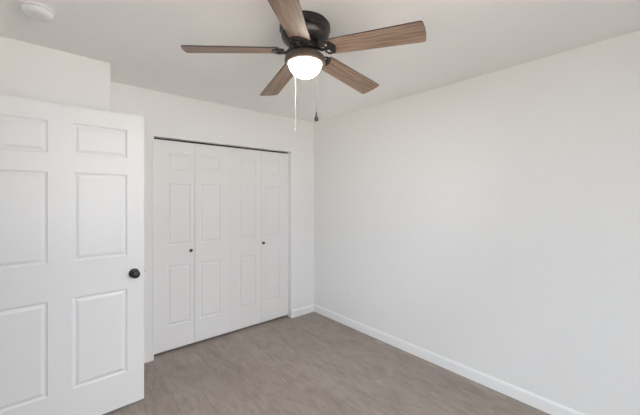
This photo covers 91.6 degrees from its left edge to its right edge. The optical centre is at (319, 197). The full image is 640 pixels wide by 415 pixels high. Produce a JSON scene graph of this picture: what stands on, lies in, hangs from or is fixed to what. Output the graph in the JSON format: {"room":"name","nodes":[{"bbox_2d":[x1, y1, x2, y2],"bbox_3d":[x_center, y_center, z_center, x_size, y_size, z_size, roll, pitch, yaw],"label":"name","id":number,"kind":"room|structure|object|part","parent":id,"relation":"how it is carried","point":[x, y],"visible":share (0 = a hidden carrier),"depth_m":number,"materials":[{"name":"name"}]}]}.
{"room":"empty bedroom","nodes":[
{"label":"empty bedroom","id":0,"kind":"room"},
{"bbox_2d":[0,36,110,111],"bbox_3d":[-1.909,0.250,2.115,0.767,2.420,0.469,0,0,-41],"label":"wall","id":1,"kind":"structure","parent":0,"point":[27,70],"depth_m":2.00,"materials":[{"name":"white paint"}]},
{"bbox_2d":[0,94,144,414],"bbox_3d":[-1.623,0.433,1.943,0.948,2.030,0.169,0,0,-42],"label":"door","id":2,"kind":"structure","parent":1,"relation":"in","point":[72,270],"depth_m":1.96,"materials":[{"name":"white paint"}]},
{"bbox_3d":[-1.292,0.534,2.174,0.066,0.066,0.067,0,0,-42],"label":"knob","id":3,"kind":"part","parent":2,"relation":"part of","materials":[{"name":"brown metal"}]},
{"bbox_2d":[111,82,313,362],"bbox_3d":[-0.998,0.250,3.282,2.337,2.420,0.110,0,0,-41],"label":"wall","id":4,"kind":"structure","parent":0,"point":[164,114],"depth_m":3.25,"materials":[{"name":"white paint"}]},
{"bbox_2d":[154,137,287,153],"bbox_3d":[-0.972,-0.544,3.338,1.501,0.015,0.037,0,0,-41],"label":"closet track","id":5,"kind":"object","parent":4,"relation":"attached to","point":[154,137],"visible":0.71,"depth_m":3.24,"materials":[{"name":"grey metal"}]},
{"bbox_2d":[154,139,229,354],"bbox_3d":[-1.244,0.453,3.087,0.750,2.002,0.070,0,0,-41],"label":"door","id":6,"kind":"structure","parent":5,"relation":"hanging from","point":[192,180],"depth_m":3.06,"materials":[{"name":"white paint"}]},
{"bbox_2d":[230,147,287,331],"bbox_3d":[-0.675,0.453,3.577,0.750,2.002,0.070,0,0,-41],"label":"door","id":7,"kind":"structure","parent":5,"relation":"hanging from","point":[258,179],"depth_m":3.55,"materials":[{"name":"white paint"}]},
{"bbox_2d":[153,135,291,360],"bbox_3d":[-0.954,0.451,3.317,1.517,2.019,0.114,0,0,-41],"label":"trim","id":8,"kind":"structure","parent":4,"relation":"attached to","point":[289,153],"depth_m":3.77,"materials":[{"name":"white paint"}]},
{"bbox_2d":[292,304,313,317],"bbox_3d":[-0.210,1.416,3.879,0.337,0.088,0.013,0,0,-41],"label":"baseboard","id":9,"kind":"structure","parent":4,"relation":"attached to","point":[308,309],"depth_m":3.87,"materials":[{"name":"white paint"}]},
{"bbox_2d":[0,0,639,122],"bbox_3d":[-0.762,-1.010,1.654,4.324,0.100,4.320,0,0,-41],"label":"ceiling","id":10,"kind":"structure","parent":0,"point":[141,40],"depth_m":1.85,"materials":[{"name":"white paint"}]},
{"bbox_2d":[19,0,54,20],"bbox_3d":[-1.432,-0.938,1.578,0.136,0.044,0.136,0,0,-41],"label":"smoke detector","id":11,"kind":"object","parent":10,"relation":"attached to","point":[36,10],"visible":1,"depth_m":1.55,"materials":[{"name":"white plastic"}]},
{"bbox_2d":[181,0,425,130],"bbox_3d":[-0.066,-0.676,1.752,1.211,0.568,1.236,0,0,-41],"label":"ceiling fan","id":12,"kind":"object","parent":10,"relation":"hanging from","point":[305,33],"visible":1,"depth_m":1.63,"materials":[{"name":"brown wood"}]},
{"bbox_3d":[-0.469,-0.787,1.657,0.494,0.006,0.140,-4,13,-10],"label":"blade","id":13,"kind":"part","parent":12,"relation":"part of","materials":[{"name":"brown wood"}]},
{"bbox_3d":[-0.265,-0.776,2.070,0.140,0.006,0.494,-14,1,-28],"label":"blade","id":14,"kind":"part","parent":12,"relation":"part of","materials":[{"name":"brown wood"}]},
{"bbox_3d":[-0.133,-0.787,1.335,0.140,0.006,0.494,12,5,6],"label":"blade","id":15,"kind":"part","parent":12,"relation":"part of","materials":[{"name":"brown wood"}]},
{"bbox_3d":[-0.145,-0.584,1.824,0.004,0.328,0.004,0,0,-41],"label":"pull chain","id":16,"kind":"part","parent":12,"relation":"part of","materials":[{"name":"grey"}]},
{"bbox_3d":[-0.083,-0.703,1.724,0.181,0.079,0.181,0,0,-41],"label":"lamp shade","id":17,"kind":"part","parent":12,"relation":"part of","materials":[{"name":"white glass"}]},
{"bbox_3d":[-0.021,-0.622,1.824,0.004,0.253,0.004,0,0,-41],"label":"pull chain","id":18,"kind":"part","parent":12,"relation":"part of","materials":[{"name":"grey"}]},
{"bbox_3d":[0.190,-0.777,2.004,0.140,0.006,0.494,-16,-16,42],"label":"blade","id":19,"kind":"part","parent":12,"relation":"part of","materials":[{"name":"brown wood"}]},
{"bbox_3d":[0.269,-0.787,1.550,0.494,0.006,0.140,4,-10,26],"label":"blade","id":20,"kind":"part","parent":12,"relation":"part of","materials":[{"name":"brown wood"}]},
{"bbox_2d":[103,312,550,414],"bbox_3d":[-0.762,1.500,1.654,4.324,0.080,4.320,0,0,-41],"label":"floor","id":21,"kind":"structure","parent":0,"point":[313,363],"depth_m":2.47,"materials":[{"name":"grey laminate"}]},
{"bbox_2d":[314,30,639,414],"bbox_3d":[0.835,0.250,3.029,0.110,2.420,4.320,0,0,-41],"label":"wall","id":22,"kind":"structure","parent":0,"point":[489,224],"depth_m":2.32,"materials":[{"name":"white paint"}]},
{"bbox_2d":[314,304,584,414],"bbox_3d":[1.022,1.416,2.717,0.013,0.088,3.383,0,0,-41],"label":"baseboard","id":23,"kind":"structure","parent":22,"relation":"attached to","point":[536,401],"depth_m":2.55,"materials":[{"name":"white paint"}]}
]}

